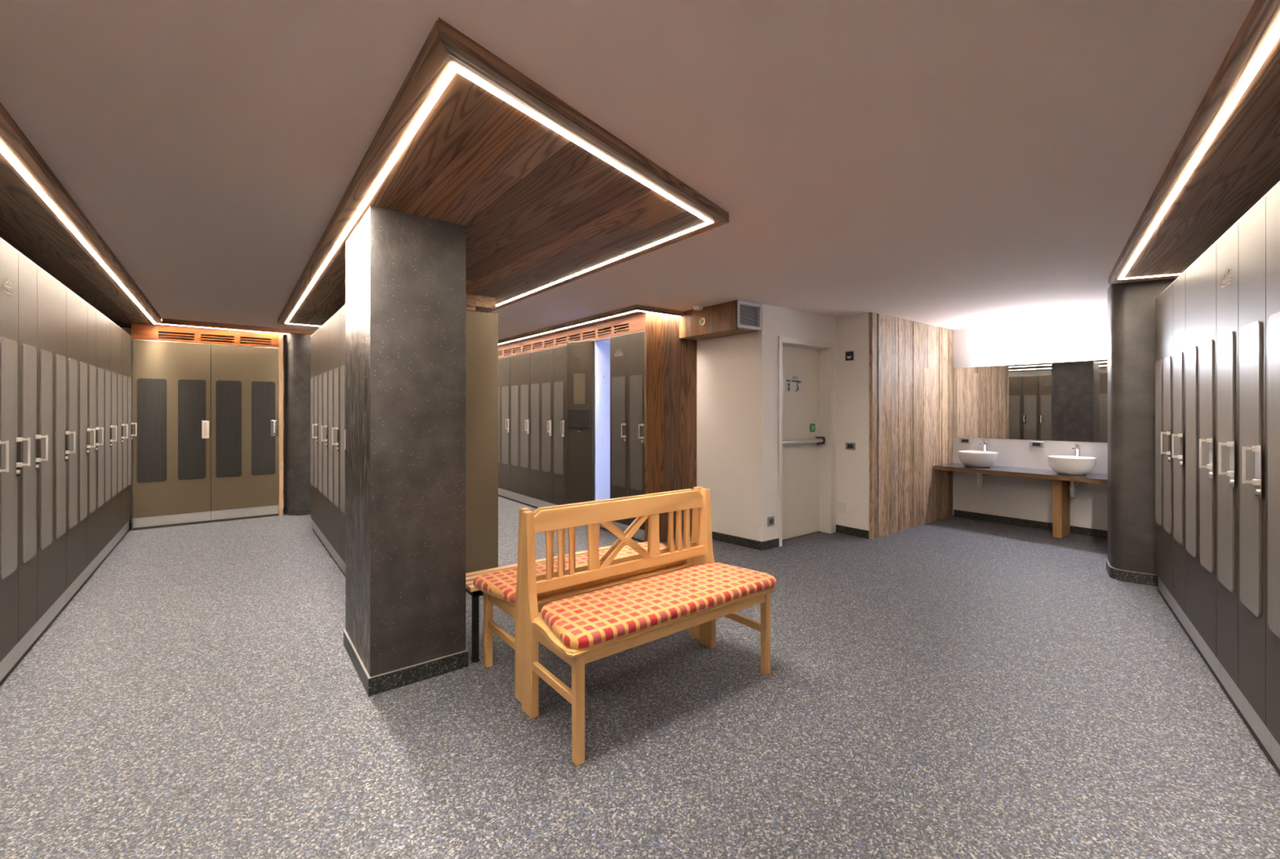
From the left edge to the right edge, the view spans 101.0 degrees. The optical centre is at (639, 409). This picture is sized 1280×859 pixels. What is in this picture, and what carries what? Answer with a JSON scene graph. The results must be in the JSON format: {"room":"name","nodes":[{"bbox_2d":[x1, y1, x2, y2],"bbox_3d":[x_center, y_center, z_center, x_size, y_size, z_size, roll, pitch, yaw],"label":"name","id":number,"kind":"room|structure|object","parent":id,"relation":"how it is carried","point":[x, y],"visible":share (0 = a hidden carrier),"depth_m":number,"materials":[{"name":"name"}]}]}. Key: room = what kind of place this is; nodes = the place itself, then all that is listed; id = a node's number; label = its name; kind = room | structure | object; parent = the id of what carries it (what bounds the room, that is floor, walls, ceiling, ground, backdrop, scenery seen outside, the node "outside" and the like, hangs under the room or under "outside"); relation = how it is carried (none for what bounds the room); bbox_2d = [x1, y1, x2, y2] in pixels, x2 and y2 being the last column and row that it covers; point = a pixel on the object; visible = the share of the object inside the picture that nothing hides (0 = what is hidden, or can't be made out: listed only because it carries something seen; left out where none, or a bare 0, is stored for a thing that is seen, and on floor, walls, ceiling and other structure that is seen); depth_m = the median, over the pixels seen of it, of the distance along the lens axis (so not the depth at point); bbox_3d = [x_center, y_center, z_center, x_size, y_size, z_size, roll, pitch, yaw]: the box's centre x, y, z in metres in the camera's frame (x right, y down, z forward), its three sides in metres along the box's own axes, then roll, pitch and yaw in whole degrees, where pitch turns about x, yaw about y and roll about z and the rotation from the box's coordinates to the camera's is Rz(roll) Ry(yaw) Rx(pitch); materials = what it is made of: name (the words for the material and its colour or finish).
{"room":"changing room","nodes":[
{"label":"changing room","id":0,"kind":"room"},
{"bbox_2d":[120,327,284,523],"bbox_3d":[-3.065,0.175,9.059,9.130,2.450,0.130,0,0,-38],"label":"wall","id":1,"kind":"structure","parent":0,"point":[128,331],"depth_m":7.45,"materials":[{"name":"white paint"}]},
{"bbox_2d":[284,333,311,515],"bbox_3d":[-4.564,0.201,7.231,0.516,2.399,0.516,0,0,-38],"label":"pillar","id":2,"kind":"structure","parent":0,"point":[297,346],"depth_m":7.00,"materials":[{"name":"paint"}]},
{"bbox_2d":[343,205,468,696],"bbox_3d":[-1.350,0.200,3.009,0.492,2.400,0.720,0,0,-38],"label":"pillar","id":3,"kind":"structure","parent":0,"point":[406,273],"depth_m":2.73,"materials":[{"name":"paint"}]},
{"bbox_2d":[0,0,1255,340],"bbox_3d":[0.620,-1.100,4.216,9.250,0.100,12.300,0,0,-38],"label":"ceiling","id":4,"kind":"structure","parent":0,"point":[949,164],"depth_m":1.96,"materials":[{"name":"beige paint"}]},
{"bbox_2d":[0,102,315,338],"bbox_3d":[-2.512,-1.023,3.088,2.680,0.054,9.960,0,0,-38],"label":"ceiling soffit","id":5,"kind":"structure","parent":4,"relation":"attached to","point":[39,218],"depth_m":3.11,"materials":[{"name":"brown wood"}]},
{"bbox_2d":[277,17,728,327],"bbox_3d":[-1.724,-1.023,4.299,1.670,0.054,6.014,0,0,-38],"label":"ceiling canopy","id":6,"kind":"object","parent":4,"relation":"attached to","point":[546,197],"visible":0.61,"depth_m":2.40,"materials":[{"name":"brown wood"}]},
{"bbox_2d":[497,304,682,346],"bbox_3d":[-1.250,-1.023,7.357,0.630,0.054,4.765,0,0,-38],"label":"ceiling soffit","id":7,"kind":"structure","parent":4,"relation":"attached to","point":[636,309],"depth_m":6.04,"materials":[{"name":"brown wood"}]},
{"bbox_2d":[497,313,644,358],"bbox_3d":[-1.323,-0.910,7.341,0.115,0.176,4.660,0,0,-38],"label":"grille","id":8,"kind":"object","parent":7,"relation":"attached to","point":[636,323],"visible":0.8,"depth_m":6.54,"materials":[{"name":"brown wood"}]},
{"bbox_2d":[693,304,703,311],"bbox_3d":[0.591,-1.027,5.346,0.110,0.046,0.110,0,0,-38],"label":"smoke detector","id":9,"kind":"object","parent":4,"relation":"attached to","point":[696,307],"visible":1,"depth_m":5.31,"materials":[{"name":"white paint"}]},
{"bbox_2d":[679,299,761,339],"bbox_3d":[0.817,-0.911,5.488,0.342,0.278,0.842,0,0,-38],"label":"duct","id":10,"kind":"object","parent":4,"relation":"attached to","point":[737,317],"visible":0.97,"depth_m":5.26,"materials":[{"name":"brown wood"}]},
{"bbox_2d":[699,317,706,325],"bbox_3d":[0.642,-0.900,5.417,0.017,0.080,0.080,0,0,-38],"label":"round wall fitting","id":11,"kind":"object","parent":10,"relation":"attached to","point":[703,321],"visible":1,"depth_m":5.41,"materials":[{"name":"gold metal"}]},
{"bbox_2d":[736,299,761,330],"bbox_3d":[1.067,-0.918,5.165,0.342,0.257,0.024,0,0,-38],"label":"grille","id":12,"kind":"object","parent":10,"relation":"attached to","point":[748,314],"depth_m":5.17,"materials":[{"name":"white metal"}]},
{"bbox_2d":[1107,0,1279,284],"bbox_3d":[1.938,-1.023,1.271,0.675,0.054,7.110,0,0,37],"label":"ceiling soffit","id":13,"kind":"structure","parent":4,"relation":"attached to","point":[1226,160],"depth_m":2.16,"materials":[{"name":"brown wood"}]},
{"bbox_2d":[0,496,1279,858],"bbox_3d":[0.620,1.450,4.216,9.250,0.100,12.300,0,0,-38],"label":"floor","id":14,"kind":"structure","parent":0,"point":[953,686],"depth_m":2.36,"materials":[{"name":"grey carpet"}]},
{"bbox_2d":[0,237,30,685],"bbox_3d":[-3.418,0.275,2.569,0.552,2.251,0.350,0,0,-38],"label":"locker","id":15,"kind":"object","parent":14,"relation":"on","point":[8,254],"visible":1,"depth_m":2.72,"materials":[{"name":"grey metal"}]},
{"bbox_2d":[0,440,8,472],"bbox_3d":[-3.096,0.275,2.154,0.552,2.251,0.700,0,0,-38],"label":"handle","id":16,"kind":"object","parent":15,"relation":"attached to","point":[6,442],"visible":1,"depth_m":2.56,"materials":[{"name":"grey metal"}]},
{"bbox_2d":[13,251,48,670],"bbox_3d":[-3.632,0.275,2.845,0.552,2.251,0.350,0,0,-38],"label":"locker","id":17,"kind":"object","parent":14,"relation":"on","point":[27,268],"visible":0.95,"depth_m":2.96,"materials":[{"name":"grey metal"}]},
{"bbox_2d":[32,266,75,646],"bbox_3d":[-3.954,0.275,3.260,0.552,2.251,0.700,0,0,-38],"label":"locker","id":18,"kind":"object","parent":14,"relation":"on","point":[51,293],"visible":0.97,"depth_m":3.36,"materials":[{"name":"grey metal"}]},
{"bbox_2d":[62,287,95,610],"bbox_3d":[-4.381,0.275,3.809,0.552,2.251,0.690,0,0,-38],"label":"locker","id":19,"kind":"object","parent":14,"relation":"on","point":[76,307],"visible":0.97,"depth_m":3.91,"materials":[{"name":"grey"}]},
{"bbox_2d":[84,302,103,584],"bbox_3d":[-4.698,0.275,4.218,0.552,2.251,0.345,0,0,-38],"label":"locker","id":20,"kind":"object","parent":14,"relation":"on","point":[91,311],"visible":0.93,"depth_m":4.35,"materials":[{"name":"grey"}]},
{"bbox_2d":[93,309,116,573],"bbox_3d":[-5.011,0.275,4.620,0.552,2.251,0.675,0,0,-38],"label":"locker","id":21,"kind":"object","parent":14,"relation":"on","point":[103,322],"visible":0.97,"depth_m":4.71,"materials":[{"name":"grey laminate"}]},
{"bbox_2d":[107,320,128,555],"bbox_3d":[-5.423,0.275,5.152,0.552,2.251,0.670,0,0,-38],"label":"locker","id":22,"kind":"object","parent":14,"relation":"on","point":[115,331],"visible":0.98,"depth_m":5.25,"materials":[{"name":"grey"}]},
{"bbox_2d":[119,328,137,542],"bbox_3d":[-5.834,0.275,5.681,0.552,2.251,0.670,0,0,-38],"label":"locker","id":23,"kind":"object","parent":14,"relation":"on","point":[126,337],"visible":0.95,"depth_m":5.79,"materials":[{"name":"grey"}]},
{"bbox_2d":[131,339,133,530],"bbox_3d":[-5.866,0.297,6.096,0.010,2.205,0.015,0,0,-38],"label":"strip","id":24,"kind":"object","parent":14,"relation":"on","point":[131,340],"visible":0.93,"depth_m":6.11,"materials":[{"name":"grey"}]},
{"bbox_2d":[132,338,211,530],"bbox_3d":[-5.717,0.294,6.486,0.701,2.211,0.552,0,0,-38],"label":"locker","id":25,"kind":"object","parent":14,"relation":"on","point":[172,380],"visible":0.99,"depth_m":6.30,"materials":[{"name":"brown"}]},
{"bbox_2d":[210,343,278,522],"bbox_3d":[-5.166,0.294,6.914,0.692,2.211,0.552,0,0,-38],"label":"locker","id":26,"kind":"object","parent":14,"relation":"on","point":[245,379],"visible":1,"depth_m":6.73,"materials":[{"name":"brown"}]},
{"bbox_2d":[131,323,278,347],"bbox_3d":[-5.345,-0.905,6.564,1.405,0.186,0.115,0,0,-38],"label":"grille","id":27,"kind":"object","parent":26,"relation":"on","point":[139,331],"visible":0.98,"depth_m":6.49,"materials":[{"name":"brown wood"}]},
{"bbox_2d":[278,333,283,515],"bbox_3d":[-4.744,0.201,6.974,0.043,2.398,0.065,0,0,-38],"label":"timber post","id":28,"kind":"object","parent":14,"relation":"on","point":[280,335],"visible":1,"depth_m":6.95,"materials":[{"name":"brown wood"}]},
{"bbox_2d":[310,328,320,541],"bbox_3d":[-3.431,0.275,5.990,0.552,2.251,0.710,0,0,-38],"label":"locker","id":29,"kind":"object","parent":14,"relation":"on","point":[315,336],"visible":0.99,"depth_m":5.79,"materials":[{"name":"grey laminate"}]},
{"bbox_2d":[318,320,331,556],"bbox_3d":[-2.995,0.275,5.429,0.552,2.251,0.710,0,0,-38],"label":"locker","id":30,"kind":"object","parent":14,"relation":"on","point":[323,378],"visible":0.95,"depth_m":5.23,"materials":[{"name":"grey"}]},
{"bbox_2d":[328,309,342,573],"bbox_3d":[-2.575,0.275,4.888,0.552,2.251,0.660,0,0,-38],"label":"locker","id":31,"kind":"object","parent":14,"relation":"on","point":[335,321],"visible":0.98,"depth_m":4.70,"materials":[{"name":"grey laminate"}]},
{"bbox_2d":[340,304,345,577],"bbox_3d":[-2.181,0.275,4.380,0.552,2.251,0.625,0,0,-38],"label":"locker","id":32,"kind":"object","parent":14,"relation":"on","point":[343,308],"visible":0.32,"depth_m":4.36,"materials":[{"name":"grey"}]},
{"bbox_2d":[466,293,497,573],"bbox_3d":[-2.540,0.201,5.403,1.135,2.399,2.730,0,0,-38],"label":"end panel","id":33,"kind":"object","parent":14,"relation":"on","point":[482,326],"visible":0.28,"depth_m":4.59,"materials":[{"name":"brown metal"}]},
{"bbox_2d":[497,355,511,500],"bbox_3d":[-2.026,0.290,8.518,0.552,2.219,0.680,0,0,-38],"label":"locker","id":34,"kind":"object","parent":14,"relation":"on","point":[504,363],"visible":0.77,"depth_m":8.28,"materials":[{"name":"grey laminate"}]},
{"bbox_2d":[510,352,531,506],"bbox_3d":[-1.609,0.290,7.981,0.552,2.219,0.680,0,0,-38],"label":"locker","id":35,"kind":"object","parent":14,"relation":"on","point":[519,363],"visible":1,"depth_m":7.83,"materials":[{"name":"grey"}]},
{"bbox_2d":[529,347,553,508],"bbox_3d":[-1.195,0.290,7.447,0.552,2.219,0.670,0,0,-38],"label":"locker","id":36,"kind":"object","parent":14,"relation":"on","point":[540,361],"visible":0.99,"depth_m":7.29,"materials":[{"name":"grey"}]},
{"bbox_2d":[466,544,627,662],"bbox_3d":[-0.509,1.190,3.403,1.280,0.420,0.277,0,0,-38],"label":"slatted bench","id":37,"kind":"object","parent":14,"relation":"on","point":[475,593],"visible":0.16,"depth_m":2.94,"materials":[{"name":"brown wood"}]},
{"bbox_2d":[552,345,565,505],"bbox_3d":[-0.883,0.290,7.047,0.552,2.219,0.345,0,0,-38],"label":"locker","id":38,"kind":"object","parent":14,"relation":"on","point":[558,353],"visible":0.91,"depth_m":6.89,"materials":[{"name":"grey"}]},
{"bbox_2d":[565,340,594,504],"bbox_3d":[-0.560,0.290,6.667,0.506,2.219,0.652,0,0,-38],"label":"locker","id":39,"kind":"object","parent":14,"relation":"on","point":[593,340],"visible":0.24,"depth_m":6.27,"materials":[{"name":"grey"}]},
{"bbox_2d":[566,337,611,528],"bbox_3d":[-0.417,0.281,6.334,0.689,2.199,0.649,0,0,-38],"label":"locker","id":40,"kind":"object","parent":14,"relation":"on","point":[579,353],"visible":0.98,"depth_m":6.31,"materials":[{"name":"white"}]},
{"bbox_2d":[573,373,585,404],"bbox_3d":[-0.724,-0.245,6.306,0.156,0.370,0.003,0,0,22],"label":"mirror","id":41,"kind":"object","parent":40,"relation":"attached to","point":[579,378],"depth_m":6.30,"materials":[{"name":"beige glass"}]},
{"bbox_2d":[480,486,702,702],"bbox_3d":[-0.236,0.938,3.060,1.263,0.925,0.512,0,0,-38],"label":"wooden bench","id":42,"kind":"object","parent":14,"relation":"on","point":[513,610],"visible":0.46,"depth_m":2.82,"materials":[{"name":"brown wood"}]},
{"bbox_2d":[473,541,686,603],"bbox_3d":[-0.280,0.918,3.075,1.287,0.051,0.443,0,0,-38],"label":"seat cushion","id":43,"kind":"object","parent":42,"relation":"on","point":[502,584],"visible":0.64,"depth_m":2.84,"materials":[{"name":"fabric"}]},
{"bbox_2d":[609,333,628,531],"bbox_3d":[-0.059,0.290,5.985,0.552,2.219,0.340,0,0,-38],"label":"locker","id":44,"kind":"object","parent":14,"relation":"on","point":[618,344],"visible":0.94,"depth_m":5.84,"materials":[{"name":"grey laminate"}]},
{"bbox_2d":[627,330,644,542],"bbox_3d":[0.140,0.290,5.729,0.552,2.219,0.310,0,0,-38],"label":"locker","id":45,"kind":"object","parent":14,"relation":"on","point":[636,340],"visible":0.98,"depth_m":5.58,"materials":[{"name":"grey laminate"}]},
{"bbox_2d":[521,488,775,765],"bbox_3d":[0.074,0.938,2.627,1.263,0.925,0.512,0,0,-38],"label":"wooden bench","id":46,"kind":"object","parent":14,"relation":"on","point":[535,629],"visible":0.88,"depth_m":2.57,"materials":[{"name":"brown wood"}]},
{"bbox_2d":[540,562,776,648],"bbox_3d":[0.118,0.918,2.613,1.287,0.051,0.443,0,0,-38],"label":"seat cushion","id":47,"kind":"object","parent":46,"relation":"on","point":[592,619],"visible":1,"depth_m":2.47,"materials":[{"name":"fabric"}]},
{"bbox_2d":[933,462,1107,537],"bbox_3d":[4.600,1.051,5.864,0.576,0.698,2.300,0,0,-38],"label":"countertop","id":48,"kind":"structure","parent":14,"relation":"on","point":[1061,482],"depth_m":5.81,"materials":[{"name":"brown wood"}]},
{"bbox_2d":[957,450,998,467],"bbox_3d":[4.125,0.609,6.451,0.415,0.186,0.415,0,0,-38],"label":"washbasin","id":49,"kind":"object","parent":48,"relation":"in","point":[975,459],"visible":1,"depth_m":6.32,"materials":[{"name":"white ceramic"}]},
{"bbox_2d":[979,440,987,451],"bbox_3d":[4.268,0.542,6.561,0.180,0.320,0.060,0,0,-38],"label":"tap","id":50,"kind":"object","parent":48,"relation":"on","point":[984,443],"visible":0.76,"depth_m":6.58,"materials":[{"name":"silver metal"}]},
{"bbox_2d":[972,472,999,487],"bbox_3d":[4.243,0.852,6.542,0.308,0.218,0.290,0,0,-38],"label":"trap","id":51,"kind":"object","parent":48,"relation":"attached to","point":[980,476],"visible":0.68,"depth_m":6.49,"materials":[{"name":"white"}]},
{"bbox_2d":[1047,455,1096,475],"bbox_3d":[4.684,0.609,5.732,0.415,0.186,0.415,0,0,-38],"label":"washbasin","id":52,"kind":"object","parent":48,"relation":"in","point":[1062,464],"visible":1,"depth_m":5.61,"materials":[{"name":"white ceramic"}]},
{"bbox_2d":[1071,443,1080,456],"bbox_3d":[4.826,0.542,5.843,0.180,0.320,0.060,0,0,-38],"label":"tap","id":53,"kind":"object","parent":48,"relation":"on","point":[1077,447],"visible":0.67,"depth_m":5.86,"materials":[{"name":"silver metal"}]},
{"bbox_2d":[1069,480,1094,497],"bbox_3d":[4.801,0.852,5.824,0.308,0.218,0.290,0,0,-38],"label":"trap","id":54,"kind":"object","parent":48,"relation":"attached to","point":[1073,484],"visible":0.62,"depth_m":5.75,"materials":[{"name":"white"}]},
{"bbox_2d":[1155,282,1177,618],"bbox_3d":[3.943,0.275,3.661,0.552,2.251,0.660,0,0,37],"label":"locker","id":55,"kind":"object","parent":14,"relation":"on","point":[1164,301],"visible":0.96,"depth_m":3.76,"materials":[{"name":"grey"}]},
{"bbox_2d":[1171,271,1190,638],"bbox_3d":[3.631,0.275,3.248,0.552,2.251,0.375,0,0,37],"label":"locker","id":56,"kind":"object","parent":14,"relation":"on","point":[1178,437],"visible":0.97,"depth_m":3.36,"materials":[{"name":"grey metal"}]},
{"bbox_2d":[1185,241,1222,687],"bbox_3d":[3.307,0.275,2.818,0.552,2.251,0.702,0,0,37],"label":"locker","id":57,"kind":"object","parent":14,"relation":"on","point":[1201,275],"visible":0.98,"depth_m":2.91,"materials":[{"name":"grey metal"}]},
{"bbox_2d":[1216,220,1244,721],"bbox_3d":[2.985,0.275,2.391,0.552,2.251,0.369,0,0,37],"label":"locker","id":58,"kind":"object","parent":14,"relation":"on","point":[1227,246],"visible":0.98,"depth_m":2.50,"materials":[{"name":"grey metal"}]},
{"bbox_2d":[1238,195,1273,764],"bbox_3d":[2.766,0.275,2.100,0.552,2.251,0.359,0,0,37],"label":"locker","id":59,"kind":"object","parent":14,"relation":"on","point":[1251,225],"visible":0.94,"depth_m":2.21,"materials":[{"name":"grey metal"}]},
{"bbox_2d":[1265,181,1279,774],"bbox_3d":[2.447,0.275,1.677,0.552,2.251,0.700,0,0,37],"label":"locker","id":60,"kind":"object","parent":14,"relation":"on","point":[1273,196],"visible":1,"depth_m":2.02,"materials":[{"name":"grey"}]},
{"bbox_2d":[694,303,778,541],"bbox_3d":[1.015,0.175,5.667,0.273,2.450,0.942,0,0,-43],"label":"wall","id":61,"kind":"structure","parent":0,"point":[737,375],"depth_m":5.43,"materials":[{"name":"white paint"}]},
{"bbox_2d":[644,312,697,542],"bbox_3d":[0.343,0.200,5.667,0.724,2.400,0.029,0,0,-38],"label":"wood panel","id":62,"kind":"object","parent":61,"relation":"attached to","point":[670,360],"depth_m":5.62,"materials":[{"name":"brown wood"}]},
{"bbox_2d":[711,531,778,550],"bbox_3d":[0.969,1.357,5.524,0.926,0.085,0.243,0,0,30],"label":"baseboard","id":63,"kind":"structure","parent":61,"relation":"attached to","point":[761,545],"depth_m":5.38,"materials":[{"name":"black stone"}]},
{"bbox_2d":[767,515,774,526],"bbox_3d":[1.319,1.127,5.320,0.105,0.092,0.012,0,0,-38],"label":"wall socket","id":64,"kind":"object","parent":61,"relation":"attached to","point":[771,520],"visible":1,"depth_m":5.31,"materials":[{"name":"grey plastic"}]},
{"bbox_2d":[778,306,835,532],"bbox_3d":[1.812,0.175,5.848,1.164,2.450,0.225,0,0,-38],"label":"wall","id":65,"kind":"structure","parent":0,"point":[793,323],"depth_m":5.79,"materials":[{"name":"white paint"}]},
{"bbox_2d":[777,335,833,546],"bbox_3d":[1.746,0.325,5.760,0.976,2.150,0.194,0,0,-38],"label":"door","id":66,"kind":"structure","parent":65,"relation":"in","point":[805,366],"depth_m":5.88,"materials":[{"name":"white paint"}]},
{"bbox_2d":[786,376,800,391],"bbox_3d":[1.683,-0.278,5.773,0.262,0.167,0.017,0,0,-38],"label":"print","id":67,"kind":"object","parent":66,"relation":"attached to","point":[793,383],"depth_m":5.77,"materials":[{"name":"grey"}]},
{"bbox_2d":[835,312,869,530],"bbox_3d":[2.413,0.175,5.922,0.125,2.450,0.395,0,0,-38],"label":"wall","id":68,"kind":"structure","parent":0,"point":[852,331],"depth_m":5.88,"materials":[{"name":"white paint"}]},
{"bbox_2d":[845,351,853,360],"bbox_3d":[2.339,-0.598,5.901,0.015,0.100,0.095,0,0,-38],"label":"wall sensor","id":69,"kind":"object","parent":68,"relation":"attached to","point":[849,355],"visible":1,"depth_m":5.89,"materials":[{"name":"black plastic"}]},
{"bbox_2d":[845,442,855,449],"bbox_3d":[2.347,0.410,5.892,0.012,0.080,0.115,0,0,-38],"label":"light switch","id":70,"kind":"object","parent":68,"relation":"attached to","point":[849,446],"visible":1,"depth_m":5.88,"materials":[{"name":"grey plastic"}]},
{"bbox_2d":[835,524,869,538],"bbox_3d":[2.360,1.357,5.878,0.012,0.085,0.390,0,0,-38],"label":"baseboard","id":71,"kind":"structure","parent":68,"relation":"attached to","point":[841,529],"depth_m":5.87,"materials":[{"name":"black stone"}]},
{"bbox_2d":[952,312,1107,530],"bbox_3d":[5.044,0.175,5.879,0.140,2.450,3.100,0,0,-38],"label":"wall","id":72,"kind":"structure","parent":0,"point":[1011,496],"depth_m":6.29,"materials":[{"name":"white paint"}]},
{"bbox_2d":[959,437,971,443],"bbox_3d":[4.207,0.405,6.832,0.012,0.070,0.135,0,0,-38],"label":"wall socket","id":73,"kind":"object","parent":72,"relation":"attached to","point":[962,440],"visible":1,"depth_m":6.83,"materials":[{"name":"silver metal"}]},
{"bbox_2d":[953,359,1107,442],"bbox_3d":[4.829,-0.091,6.035,0.006,0.902,2.300,0,0,-38],"label":"wall mirror","id":74,"kind":"object","parent":72,"relation":"attached to","point":[1063,401],"visible":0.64,"depth_m":6.26,"materials":[{"name":"clear glass"}]},
{"bbox_2d":[953,509,1107,538],"bbox_3d":[4.938,1.357,5.892,0.012,0.085,2.650,0,0,-38],"label":"baseboard","id":75,"kind":"structure","parent":72,"relation":"attached to","point":[1007,520],"depth_m":6.31,"materials":[{"name":"black stone"}]},
{"bbox_2d":[1029,440,1043,447],"bbox_3d":[4.677,0.412,6.227,0.012,0.070,0.135,0,0,-38],"label":"wall socket","id":76,"kind":"object","parent":72,"relation":"attached to","point":[1032,444],"visible":1,"depth_m":6.23,"materials":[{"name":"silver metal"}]},
{"bbox_2d":[1106,278,1176,586],"bbox_3d":[4.309,0.175,4.306,0.745,2.450,0.450,0,0,37],"label":"pillar","id":77,"kind":"structure","parent":0,"point":[1131,305],"depth_m":4.28,"materials":[{"name":"paint"}]},
{"bbox_3d":[3.311,0.175,6.432,1.920,2.450,0.100,0,0,-38],"label":"wall partition","id":78,"kind":"structure","parent":0,"visible":0},
{"bbox_2d":[869,311,952,538],"bbox_3d":[3.302,0.175,6.338,2.039,2.450,0.038,0,0,-38],"label":"cladding","id":79,"kind":"object","parent":78,"relation":"attached to","point":[911,362],"visible":1,"depth_m":6.21,"materials":[{"name":"brown wood"}]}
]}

